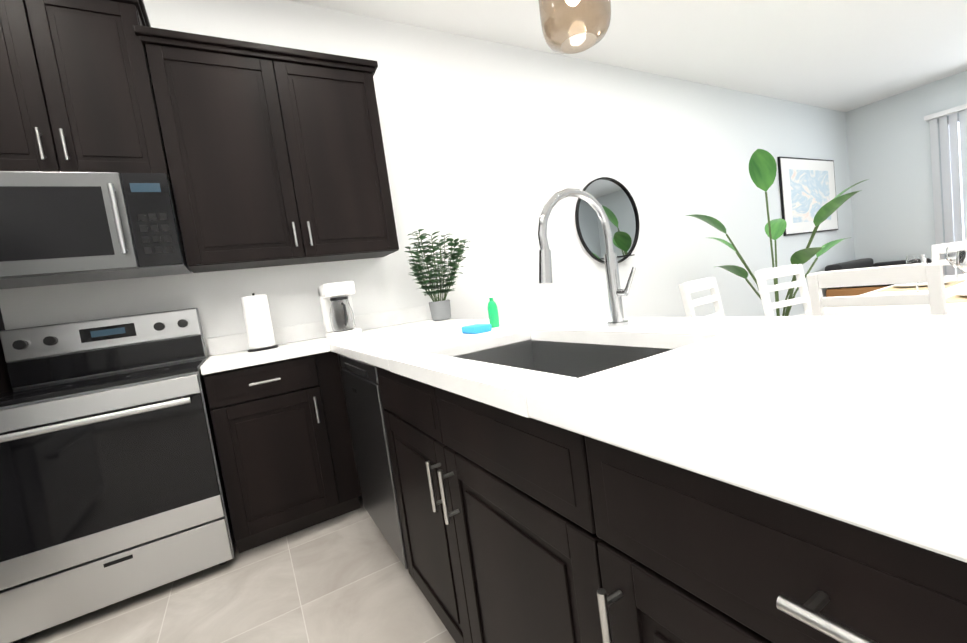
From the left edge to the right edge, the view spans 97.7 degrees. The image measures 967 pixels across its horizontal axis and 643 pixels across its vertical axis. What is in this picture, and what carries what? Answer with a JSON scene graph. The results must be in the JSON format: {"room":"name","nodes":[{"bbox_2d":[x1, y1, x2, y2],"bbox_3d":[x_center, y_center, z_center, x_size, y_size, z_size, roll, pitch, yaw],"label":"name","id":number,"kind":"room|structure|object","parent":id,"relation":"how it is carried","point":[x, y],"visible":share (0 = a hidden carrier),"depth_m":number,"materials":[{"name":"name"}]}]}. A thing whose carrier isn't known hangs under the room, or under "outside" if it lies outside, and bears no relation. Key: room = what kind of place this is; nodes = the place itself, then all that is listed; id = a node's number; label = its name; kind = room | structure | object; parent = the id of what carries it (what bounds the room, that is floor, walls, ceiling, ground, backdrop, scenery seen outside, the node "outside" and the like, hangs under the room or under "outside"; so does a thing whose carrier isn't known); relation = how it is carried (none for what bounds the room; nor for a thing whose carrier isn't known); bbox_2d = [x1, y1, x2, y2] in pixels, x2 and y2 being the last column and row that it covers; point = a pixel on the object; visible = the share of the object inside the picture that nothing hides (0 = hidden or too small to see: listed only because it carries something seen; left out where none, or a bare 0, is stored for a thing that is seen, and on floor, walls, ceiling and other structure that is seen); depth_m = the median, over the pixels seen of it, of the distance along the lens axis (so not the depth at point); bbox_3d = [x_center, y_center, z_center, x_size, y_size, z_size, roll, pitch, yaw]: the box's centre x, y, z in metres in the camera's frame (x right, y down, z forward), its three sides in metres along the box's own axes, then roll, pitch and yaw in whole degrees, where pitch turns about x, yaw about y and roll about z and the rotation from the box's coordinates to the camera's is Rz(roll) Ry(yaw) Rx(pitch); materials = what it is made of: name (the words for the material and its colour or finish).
{"room":"kitchen","nodes":[
{"label":"kitchen","id":0,"kind":"room"},
{"bbox_2d":[0,309,12,393],"bbox_3d":[-2.432,0.082,1.514,0.792,2.430,0.638,-10,5,-30],"label":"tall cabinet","id":1,"kind":"object","parent":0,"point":[5,385],"depth_m":1.92,"materials":[{"name":"brown wood"}]},
{"bbox_2d":[11,472,455,642],"bbox_3d":[2.918,0.597,1.905,10.380,0.100,5.500,-10,5,-30],"label":"floor","id":2,"kind":"structure","parent":0,"point":[346,578],"depth_m":1.64,"materials":[{"name":"tile"}]},
{"bbox_2d":[0,308,234,642],"bbox_3d":[-1.652,0.572,1.904,0.750,1.190,0.703,-10,5,-30],"label":"range","id":3,"kind":"object","parent":2,"relation":"on","point":[112,489],"visible":1,"depth_m":1.71,"materials":[{"name":"silver metal"}]},
{"bbox_2d":[203,351,360,552],"bbox_3d":[-1.071,0.621,2.280,0.576,0.875,0.667,-10,5,-30],"label":"base cabinet","id":4,"kind":"object","parent":2,"relation":"on","point":[283,438],"depth_m":2.02,"materials":[{"name":"black wood"}]},
{"bbox_2d":[338,354,361,495],"bbox_3d":[-0.388,0.529,2.258,0.640,0.876,1.387,-10,5,-30],"label":"base cabinet","id":5,"kind":"object","parent":2,"relation":"on","point":[338,354],"depth_m":2.15,"materials":[{"name":"black wood"}]},
{"bbox_2d":[200,188,966,562],"bbox_3d":[-0.186,0.011,1.313,1.334,0.669,3.226,-10,5,-30],"label":"countertop","id":6,"kind":"structure","parent":5,"relation":"on","point":[858,420],"depth_m":0.57,"materials":[{"name":"white stone"}]},
{"bbox_2d":[240,293,277,351],"bbox_3d":[-1.226,0.000,2.301,0.150,0.310,0.150,-10,5,-30],"label":"paper towel holder","id":7,"kind":"object","parent":6,"relation":"on","point":[258,322],"visible":1,"depth_m":2.25,"materials":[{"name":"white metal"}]},
{"bbox_2d":[318,281,361,338],"bbox_3d":[-0.823,-0.066,2.431,0.170,0.310,0.257,-10,5,-30],"label":"coffee maker","id":8,"kind":"object","parent":6,"relation":"on","point":[337,310],"visible":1,"depth_m":2.37,"materials":[{"name":"white plastic"}]},
{"bbox_2d":[404,229,469,320],"bbox_3d":[-0.284,-0.295,2.746,0.430,0.567,0.481,-10,5,-30],"label":"potted plant","id":9,"kind":"object","parent":6,"relation":"on","point":[440,309],"visible":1,"depth_m":2.68,"materials":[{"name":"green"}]},
{"bbox_2d":[461,324,491,333],"bbox_3d":[-0.028,0.029,1.669,0.080,0.028,0.110,-10,5,-30],"label":"sponge","id":10,"kind":"object","parent":6,"relation":"on","point":[475,328],"visible":1,"depth_m":1.63,"materials":[{"name":"blue"}]},
{"bbox_2d":[488,293,499,327],"bbox_3d":[0.039,-0.048,1.771,0.042,0.145,0.041,-10,5,-30],"label":"soap bottle","id":11,"kind":"object","parent":6,"relation":"on","point":[493,314],"visible":0.92,"depth_m":1.76,"materials":[{"name":"green plastic"}]},
{"bbox_2d":[340,355,407,568],"bbox_3d":[-0.220,0.537,1.911,0.601,0.868,0.610,-10,5,-30],"label":"dishwasher","id":12,"kind":"object","parent":2,"relation":"on","point":[369,433],"visible":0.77,"depth_m":1.68,"materials":[{"name":"black metal"}]},
{"bbox_2d":[376,367,589,642],"bbox_3d":[0.212,0.530,1.214,0.640,0.876,1.021,-10,5,-30],"label":"base cabinet","id":13,"kind":"object","parent":2,"relation":"on","point":[516,528],"depth_m":0.90,"materials":[{"name":"black wood"}]},
{"bbox_2d":[678,277,724,316],"bbox_3d":[1.595,0.193,2.586,0.440,0.950,0.512,-11,6,-37],"label":"dining chair","id":14,"kind":"object","parent":2,"relation":"on","point":[686,289],"visible":0.19,"depth_m":2.72,"materials":[{"name":"white paint"}]},
{"bbox_2d":[566,430,966,642],"bbox_3d":[0.631,0.530,0.486,0.640,0.876,0.658,-10,5,-30],"label":"base cabinet","id":15,"kind":"object","parent":2,"relation":"on","point":[671,553],"depth_m":0.42,"materials":[{"name":"black wood"}]},
{"bbox_2d":[686,149,868,316],"bbox_3d":[2.683,-0.539,3.801,1.376,1.910,1.341,-10,5,-30],"label":"potted plant","id":16,"kind":"object","parent":2,"relation":"on","point":[762,168],"visible":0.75,"depth_m":3.70,"materials":[{"name":"green plant"}]},
{"bbox_2d":[755,264,811,315],"bbox_3d":[2.233,0.088,2.803,0.440,0.950,0.512,-9,5,-20],"label":"dining chair","id":17,"kind":"object","parent":2,"relation":"on","point":[763,276],"visible":0.35,"depth_m":2.97,"materials":[{"name":"white paint"}]},
{"bbox_2d":[807,262,947,315],"bbox_3d":[1.883,0.205,1.932,0.512,0.950,0.440,-10,5,-30],"label":"dining chair","id":18,"kind":"object","parent":2,"relation":"on","point":[932,276],"visible":0.29,"depth_m":1.75,"materials":[{"name":"white paint"}]},
{"bbox_2d":[825,258,931,296],"bbox_3d":[5.575,-0.516,5.959,1.170,0.740,0.820,-10,5,-30],"label":"bench","id":19,"kind":"object","parent":2,"relation":"on","point":[852,290],"visible":0.33,"depth_m":5.92,"materials":[{"name":"brown wood"}]},
{"bbox_2d":[806,280,966,315],"bbox_3d":[2.624,0.189,2.358,1.350,0.715,0.820,-10,5,-30],"label":"dining table","id":20,"kind":"object","parent":2,"relation":"on","point":[959,308],"visible":0.17,"depth_m":2.14,"materials":[{"name":"white paint"}]},
{"bbox_2d":[847,254,927,306],"bbox_3d":[2.179,-0.225,2.339,0.420,0.225,0.309,-10,5,-30],"label":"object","id":21,"kind":"object","parent":20,"relation":"on","point":[913,259],"depth_m":2.60,"materials":[{"name":"beige ceramic"}]},
{"bbox_2d":[946,245,963,250],"bbox_3d":[2.779,-0.335,2.684,0.420,0.225,0.309,-10,5,-30],"label":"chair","id":22,"kind":"object","parent":20,"relation":"on","point":[953,247],"depth_m":2.64,"materials":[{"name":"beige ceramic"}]},
{"bbox_2d":[944,248,966,302],"bbox_3d":[2.427,-0.233,2.008,0.420,0.225,0.309,-10,5,-30],"label":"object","id":23,"kind":"object","parent":20,"relation":"on","point":[956,256],"depth_m":2.19,"materials":[{"name":"beige glass"}]},
{"bbox_2d":[932,241,966,280],"bbox_3d":[3.341,-0.072,2.909,0.512,0.950,0.440,-10,5,-30],"label":"dining chair","id":24,"kind":"object","parent":2,"relation":"on","point":[938,250],"visible":0.12,"depth_m":3.11,"materials":[{"name":"white paint"}]},
{"bbox_2d":[0,0,855,467],"bbox_3d":[1.362,-0.930,4.124,10.380,2.990,0.100,-10,5,-30],"label":"wall","id":25,"kind":"structure","parent":0,"point":[490,148],"depth_m":3.44,"materials":[{"name":"paint"}]},
{"bbox_2d":[0,0,171,179],"bbox_3d":[-1.970,-1.033,1.946,0.762,0.810,0.349,-10,5,-30],"label":"upper cabinet","id":26,"kind":"object","parent":25,"relation":"attached to","point":[78,89],"depth_m":1.86,"materials":[{"name":"black wood"}]},
{"bbox_2d":[0,171,191,288],"bbox_3d":[-1.856,-0.420,1.943,0.754,0.427,0.467,-10,5,-30],"label":"over-the-range microwave","id":27,"kind":"object","parent":26,"relation":"attached to","point":[56,228],"visible":1,"depth_m":1.82,"materials":[{"name":"silver metal"}]},
{"bbox_2d":[144,32,398,272],"bbox_3d":[-1.135,-0.883,2.426,1.084,1.071,0.349,-10,5,-30],"label":"upper cabinet","id":28,"kind":"object","parent":25,"relation":"attached to","point":[262,155],"depth_m":2.23,"materials":[{"name":"black wood"}]},
{"bbox_2d":[575,177,639,263],"bbox_3d":[1.184,-0.934,3.904,0.800,0.800,0.097,-10,5,-30],"label":"round mirror","id":29,"kind":"object","parent":25,"relation":"attached to","point":[614,198],"visible":0.9,"depth_m":3.94,"materials":[{"name":"black mirror"}]},
{"bbox_2d":[777,156,837,235],"bbox_3d":[4.541,-1.744,5.873,1.560,1.020,0.030,-10,5,-30],"label":"picture frame","id":30,"kind":"object","parent":25,"relation":"attached to","point":[807,189],"visible":0.96,"depth_m":5.78,"materials":[{"name":"white paper"}]},
{"bbox_2d":[289,0,966,111],"bbox_3d":[2.499,-2.455,1.662,10.380,0.100,5.500,-10,5,-30],"label":"ceiling","id":31,"kind":"structure","parent":0,"point":[843,55],"depth_m":3.82,"materials":[{"name":"white paint"}]},
{"bbox_2d":[538,0,610,53],"bbox_3d":[0.244,-1.497,1.380,0.230,1.134,0.230,-10,5,-30],"label":"pendant light","id":32,"kind":"object","parent":31,"relation":"hanging from","point":[555,46],"visible":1,"depth_m":1.45,"materials":[{"name":"brown glass"}]},
{"bbox_2d":[848,70,966,275],"bbox_3d":[7.112,-1.735,4.310,0.100,2.990,5.250,-10,5,-30],"label":"wall","id":33,"kind":"structure","parent":0,"point":[889,146],"depth_m":6.09,"materials":[{"name":"paint"}]},
{"bbox_2d":[924,104,966,121],"bbox_3d":[6.717,-2.739,4.446,0.123,0.060,2.940,-10,5,-30],"label":"valance","id":34,"kind":"object","parent":33,"relation":"attached to","point":[947,112],"visible":1,"depth_m":5.52,"materials":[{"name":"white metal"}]},
{"bbox_2d":[947,117,964,270],"bbox_3d":[6.996,-1.468,4.596,0.060,2.450,2.700,-10,5,-30],"label":"window","id":35,"kind":"structure","parent":33,"relation":"in","point":[951,179],"depth_m":5.65,"materials":[{"name":"white glass"}]},
{"bbox_2d":[929,109,966,275],"bbox_3d":[6.879,-1.488,4.540,0.038,2.470,2.872,-10,5,-30],"label":"vertical blinds","id":36,"kind":"object","parent":35,"relation":"attached to","point":[955,171],"visible":0.67,"depth_m":5.62,"materials":[{"name":"white fabric"}]},
{"label":"outside","id":37,"kind":"structure","parent":0,"visible":0},
{"bbox_2d":[958,123,964,240],"bbox_3d":[7.462,-1.777,4.806,0.001,3.500,5.600,-10,5,-30],"label":"daylight","id":38,"kind":"structure","parent":37,"point":[961,182],"depth_m":5.97,"materials":[{"name":"white"}]}
]}

